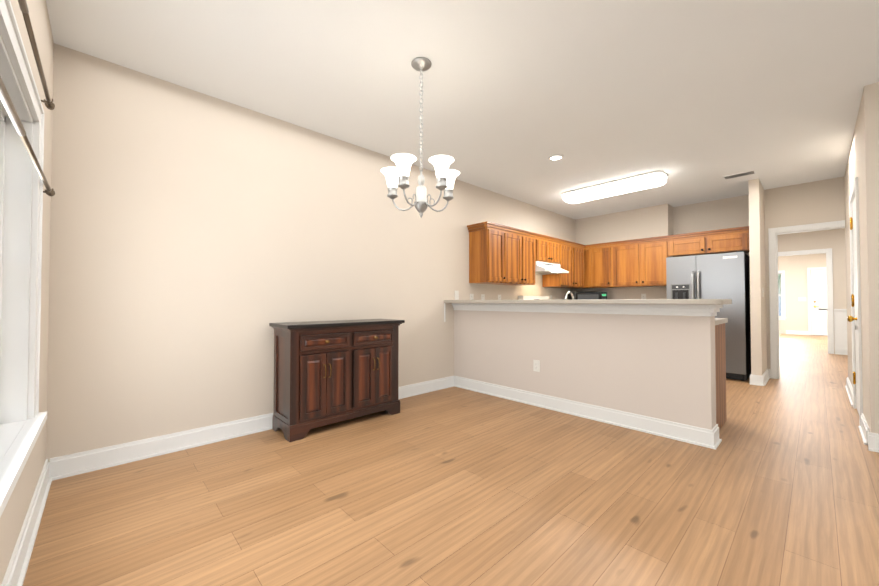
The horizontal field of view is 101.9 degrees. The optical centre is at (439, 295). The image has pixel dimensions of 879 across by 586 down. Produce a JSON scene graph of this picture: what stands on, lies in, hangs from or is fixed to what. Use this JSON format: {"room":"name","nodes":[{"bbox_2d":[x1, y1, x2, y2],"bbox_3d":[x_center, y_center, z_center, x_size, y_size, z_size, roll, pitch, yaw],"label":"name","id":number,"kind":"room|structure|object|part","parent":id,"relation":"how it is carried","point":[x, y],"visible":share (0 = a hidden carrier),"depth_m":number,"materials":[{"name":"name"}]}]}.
{"room":"dining room","nodes":[
{"label":"dining room","id":0,"kind":"room"},
{"bbox_2d":[0,0,53,585],"bbox_3d":[-0.342,-0.249,-0.069,0.140,2.600,5.880,1,-1,-43],"label":"wall","id":1,"kind":"structure","parent":0,"point":[13,516],"depth_m":1.79,"materials":[{"name":"beige paint"}]},
{"bbox_2d":[0,0,46,516],"bbox_3d":[-1.485,-0.105,1.174,0.190,1.485,1.180,1,-1,-43],"label":"window unit","id":2,"kind":"structure","parent":1,"relation":"in","point":[16,161],"depth_m":1.51,"materials":[{"name":"white paint"}]},
{"bbox_2d":[0,0,54,195],"bbox_3d":[-1.172,-0.707,0.957,0.053,0.462,2.274,1,-1,-43],"label":"rods","id":3,"kind":"object","parent":1,"relation":"attached to","point":[5,98],"visible":0.98,"depth_m":1.23,"materials":[{"name":"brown metal"}]},
{"bbox_2d":[46,43,575,461],"bbox_3d":[0.221,-0.169,4.591,7.362,2.600,0.120,1,-1,-43],"label":"wall","id":4,"kind":"structure","parent":0,"point":[199,242],"depth_m":2.67,"materials":[{"name":"beige paint"}]},
{"bbox_2d":[1,330,878,585],"bbox_3d":[5.602,1.085,5.530,16.222,0.125,5.880,1,-1,-43],"label":"baseboard","id":5,"kind":"structure","parent":4,"relation":"attached to","point":[60,467],"depth_m":2.64,"materials":[{"name":"white paint"}]},
{"bbox_2d":[455,291,458,299],"bbox_3d":[0.220,0.000,4.495,0.070,0.115,0.016,1,-1,-43],"label":"outlet","id":6,"kind":"object","parent":4,"relation":"attached to","point":[456,292],"depth_m":4.49,"materials":[{"name":"white plastic"}]},
{"bbox_2d":[467,221,510,284],"bbox_3d":[0.644,-0.519,4.694,0.407,0.725,0.321,1,-1,-43],"label":"upper cabinet","id":7,"kind":"object","parent":4,"relation":"attached to","point":[499,254],"depth_m":4.58,"materials":[{"name":"brown wood"}]},
{"bbox_2d":[511,229,526,284],"bbox_3d":[0.896,-0.515,4.932,0.534,0.725,0.321,1,-1,-43],"label":"upper cabinet","id":8,"kind":"object","parent":4,"relation":"attached to","point":[518,238],"depth_m":4.90,"materials":[{"name":"brown wood"}]},
{"bbox_2d":[527,233,538,284],"bbox_3d":[1.148,-0.511,5.170,0.407,0.725,0.321,1,-1,-43],"label":"upper cabinet","id":9,"kind":"object","parent":4,"relation":"attached to","point":[532,238],"depth_m":5.13,"materials":[{"name":"brown wood"}]},
{"bbox_2d":[539,237,562,264],"bbox_3d":[1.556,-0.679,5.559,0.715,0.375,0.321,1,-1,-43],"label":"upper cabinet","id":10,"kind":"object","parent":4,"relation":"attached to","point":[550,248],"depth_m":5.48,"materials":[{"name":"brown wood"}]},
{"bbox_2d":[535,261,568,274],"bbox_3d":[1.608,-0.416,5.504,0.698,0.150,0.463,1,-1,-43],"label":"range hood","id":11,"kind":"object","parent":4,"relation":"attached to","point":[543,268],"visible":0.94,"depth_m":5.37,"materials":[{"name":"white metal"}]},
{"bbox_2d":[543,241,586,288],"bbox_3d":[2.124,-0.495,6.093,0.850,0.725,0.321,1,-1,-43],"label":"upper cabinet","id":12,"kind":"object","parent":4,"relation":"attached to","point":[574,256],"depth_m":5.96,"materials":[{"name":"brown wood"}]},
{"bbox_2d":[23,334,878,585],"bbox_3d":[5.493,1.196,5.425,17.122,0.100,6.280,1,-1,-43],"label":"floor","id":13,"kind":"structure","parent":0,"point":[458,486],"depth_m":1.86,"materials":[{"name":"brown wood"}]},
{"bbox_2d":[269,319,404,441],"bbox_3d":[-0.858,0.670,3.143,1.090,0.874,0.417,1,-1,-43],"label":"buffet","id":14,"kind":"object","parent":13,"relation":"on","point":[329,372],"visible":1,"depth_m":2.91,"materials":[{"name":"brown wood"}]},
{"bbox_2d":[518,296,548,299],"bbox_3d":[1.697,0.578,5.391,0.760,1.135,0.684,1,-1,-43],"label":"range","id":15,"kind":"object","parent":13,"relation":"on","point":[533,297],"visible":0.04,"depth_m":5.53,"materials":[{"name":"white"}]},
{"bbox_2d":[666,251,750,380],"bbox_3d":[3.897,0.284,5.173,0.790,1.714,0.885,1,-1,-43],"label":"fridge","id":16,"kind":"object","parent":13,"relation":"on","point":[719,276],"visible":0.56,"depth_m":4.81,"materials":[{"name":"grey metal"}]},
{"bbox_2d":[715,323,726,429],"bbox_3d":[2.123,0.673,3.120,0.639,0.865,0.521,1,-1,-43],"label":"base cabinet","id":17,"kind":"object","parent":13,"relation":"on","point":[720,364],"depth_m":2.97,"materials":[{"name":"brown"}]},
{"bbox_2d":[715,319,727,326],"bbox_3d":[1.428,0.235,3.866,0.644,0.037,2.579,1,-1,-43],"label":"countertop","id":18,"kind":"structure","parent":17,"relation":"on","point":[718,322],"depth_m":2.94,"materials":[{"name":"beige stone"}]},
{"bbox_2d":[568,292,606,299],"bbox_3d":[2.573,0.099,6.215,0.550,0.310,0.344,0,-1,2],"label":"microwave","id":19,"kind":"object","parent":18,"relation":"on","point":[589,295],"visible":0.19,"depth_m":6.05,"materials":[{"name":"black metal"}]},
{"bbox_2d":[46,0,878,219],"bbox_3d":[5.493,-1.504,5.471,17.122,0.100,6.280,1,-1,-43],"label":"ceiling","id":20,"kind":"structure","parent":0,"point":[696,101],"depth_m":2.46,"materials":[{"name":"paint"}]},
{"bbox_2d":[381,57,459,217],"bbox_3d":[-0.107,-1.006,2.303,0.729,1.004,0.726,0,-1,-6],"label":"chandelier","id":21,"kind":"object","parent":20,"relation":"hanging from","point":[421,65],"depth_m":2.28,"materials":[{"name":"white glass"}]},
{"bbox_3d":[-0.107,-0.759,2.299,0.527,0.118,0.511,1,-1,-43],"label":"chandelier shade","id":22,"kind":"part","parent":21,"relation":"part of","materials":[{"name":"white glass"}]},
{"bbox_2d":[548,154,563,160],"bbox_3d":[1.254,-1.477,3.843,0.170,0.009,0.170,1,-1,-43],"label":"recessed light","id":23,"kind":"object","parent":20,"relation":"in","point":[557,157],"visible":1,"depth_m":3.84,"materials":[{"name":"white paint"}]},
{"bbox_2d":[562,170,667,203],"bbox_3d":[2.284,-1.413,4.761,0.360,0.105,1.280,1,-1,-43],"label":"ceiling fixture","id":24,"kind":"object","parent":20,"relation":"attached to","point":[651,179],"visible":1,"depth_m":4.60,"materials":[{"name":"white"}]},
{"bbox_2d":[723,170,755,178],"bbox_3d":[3.663,-1.467,4.359,0.130,0.012,0.300,1,-1,-43],"label":"ceiling vent","id":25,"kind":"object","parent":20,"relation":"in","point":[740,174],"visible":1,"depth_m":4.34,"materials":[{"name":"grey metal"}]},
{"bbox_2d":[454,310,715,429],"bbox_3d":[1.134,0.599,3.577,0.170,1.030,2.590,1,-1,-43],"label":"wall","id":26,"kind":"structure","parent":0,"point":[662,367],"depth_m":3.14,"materials":[{"name":"paint"}]},
{"bbox_2d":[533,360,539,371],"bbox_3d":[0.980,0.715,3.608,0.008,0.115,0.070,1,-1,-43],"label":"outlet","id":27,"kind":"object","parent":26,"relation":"attached to","point":[536,365],"depth_m":3.61,"materials":[{"name":"white plastic"}]},
{"bbox_2d":[444,303,722,321],"bbox_3d":[1.100,0.198,3.523,0.387,0.230,2.632,1,-1,-43],"label":"trim","id":28,"kind":"structure","parent":26,"relation":"attached to","point":[675,309],"depth_m":3.11,"materials":[{"name":"white paint"}]},
{"bbox_2d":[444,299,731,304],"bbox_3d":[1.135,0.064,3.524,0.455,0.038,2.679,1,-1,-43],"label":"countertop","id":29,"kind":"structure","parent":26,"relation":"on","point":[663,301],"depth_m":2.91,"materials":[{"name":"stone"}]},
{"bbox_2d":[575,195,749,298],"bbox_3d":[3.598,-0.145,5.955,0.420,2.600,2.540,1,-1,-43],"label":"wall","id":30,"kind":"structure","parent":0,"point":[663,220],"depth_m":5.82,"materials":[{"name":"beige paint"}]},
{"bbox_2d":[587,242,610,287],"bbox_3d":[2.826,-0.493,6.236,0.321,0.725,0.480,1,-1,-43],"label":"upper cabinet","id":31,"kind":"object","parent":30,"relation":"attached to","point":[598,256],"depth_m":6.11,"materials":[{"name":"brown wood"}]},
{"bbox_2d":[611,237,667,287],"bbox_3d":[3.270,-0.501,5.768,0.321,0.725,0.810,1,-1,-43],"label":"upper cabinet","id":32,"kind":"object","parent":30,"relation":"attached to","point":[633,263],"depth_m":5.66,"materials":[{"name":"brown wood"}]},
{"bbox_2d":[667,233,698,256],"bbox_3d":[3.732,-0.727,5.282,0.321,0.290,0.537,1,-1,-43],"label":"upper cabinet","id":33,"kind":"object","parent":30,"relation":"attached to","point":[687,244],"depth_m":5.22,"materials":[{"name":"brown wood"}]},
{"bbox_2d":[699,226,748,254],"bbox_3d":[4.011,-0.732,4.987,0.321,0.290,0.543,1,-1,-43],"label":"upper cabinet","id":34,"kind":"object","parent":30,"relation":"attached to","point":[719,241],"depth_m":4.88,"materials":[{"name":"brown wood"}]},
{"bbox_2d":[748,179,766,375],"bbox_3d":[4.324,-0.165,4.824,0.920,2.600,0.100,1,-1,-43],"label":"wall","id":35,"kind":"structure","parent":0,"point":[757,279],"depth_m":4.52,"materials":[{"name":"beige paint"}]},
{"bbox_2d":[778,253,825,333],"bbox_3d":[11.494,-0.055,11.212,0.120,2.600,3.750,1,-1,-43],"label":"wall","id":36,"kind":"structure","parent":0,"point":[794,267],"depth_m":11.30,"materials":[{"name":"beige paint"}]},
{"bbox_2d":[778,271,785,319],"bbox_3d":[10.910,0.013,11.767,0.125,1.605,0.770,1,-1,-43],"label":"window unit","id":37,"kind":"structure","parent":36,"relation":"in","point":[781,292],"depth_m":11.56,"materials":[{"name":"white paint"}]},
{"bbox_2d":[798,297,805,300],"bbox_3d":[11.401,0.125,11.209,0.016,0.115,0.170,1,-1,-43],"label":"outlet","id":38,"kind":"object","parent":36,"relation":"attached to","point":[799,298],"depth_m":11.22,"materials":[{"name":"white plastic"}]},
{"bbox_2d":[807,267,825,334],"bbox_3d":[11.830,0.189,10.748,0.024,2.098,1.016,1,-1,-43],"label":"door frame","id":39,"kind":"structure","parent":36,"relation":"attached to","point":[809,298],"depth_m":11.08,"materials":[{"name":"white paint"}]},
{"bbox_2d":[811,269,827,335],"bbox_3d":[11.841,0.220,10.758,0.096,2.015,0.870,1,-1,-43],"label":"door leaf","id":40,"kind":"structure","parent":36,"relation":"in","point":[819,300],"depth_m":10.95,"materials":[{"name":"white paint"}]},
{"bbox_2d":[764,177,844,369],"bbox_3d":[4.803,-0.167,4.703,0.110,2.600,0.735,1,-1,-43],"label":"wall","id":41,"kind":"structure","parent":0,"point":[821,201],"depth_m":4.70,"materials":[{"name":"beige paint"}]},
{"bbox_2d":[768,220,844,378],"bbox_3d":[4.808,0.106,4.677,0.136,2.053,0.698,1,-1,-43],"label":"door frame","id":42,"kind":"structure","parent":41,"relation":"attached to","point":[773,233],"depth_m":4.85,"materials":[{"name":"white paint"}]},
{"bbox_2d":[777,228,846,353],"bbox_3d":[7.555,-0.117,7.584,0.110,2.600,3.890,1,-1,-43],"label":"wall","id":43,"kind":"structure","parent":0,"point":[834,239],"depth_m":7.14,"materials":[{"name":"beige paint"}]},
{"bbox_2d":[778,248,847,353],"bbox_3d":[7.919,0.117,7.179,0.136,2.118,2.868,1,-1,-43],"label":"door frame","id":44,"kind":"structure","parent":43,"relation":"attached to","point":[837,329],"depth_m":7.15,"materials":[{"name":"white paint"}]},
{"bbox_2d":[844,82,878,433],"bbox_3d":[4.075,-0.189,3.427,2.700,2.600,0.120,1,-1,-43],"label":"wall","id":45,"kind":"structure","parent":0,"point":[863,163],"depth_m":2.54,"materials":[{"name":"beige paint"}]},
{"bbox_2d":[847,197,858,412],"bbox_3d":[3.826,0.092,3.288,0.727,2.018,0.113,1,-1,-43],"label":"door leaf","id":46,"kind":"structure","parent":45,"relation":"in","point":[853,304],"depth_m":3.34,"materials":[{"name":"white paint"}]},
{"bbox_2d":[849,177,862,425],"bbox_3d":[3.859,0.059,3.229,0.836,2.098,0.137,1,-1,-43],"label":"door frame","id":47,"kind":"structure","parent":45,"relation":"attached to","point":[855,191],"depth_m":3.00,"materials":[{"name":"white paint"}]},
{"label":"outside","id":48,"kind":"structure","parent":0,"visible":0},
{"bbox_2d":[779,270,811,325],"bbox_3d":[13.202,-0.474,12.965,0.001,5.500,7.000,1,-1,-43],"label":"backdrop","id":49,"kind":"structure","parent":48,"point":[780,307],"depth_m":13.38,"materials":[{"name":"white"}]}
]}

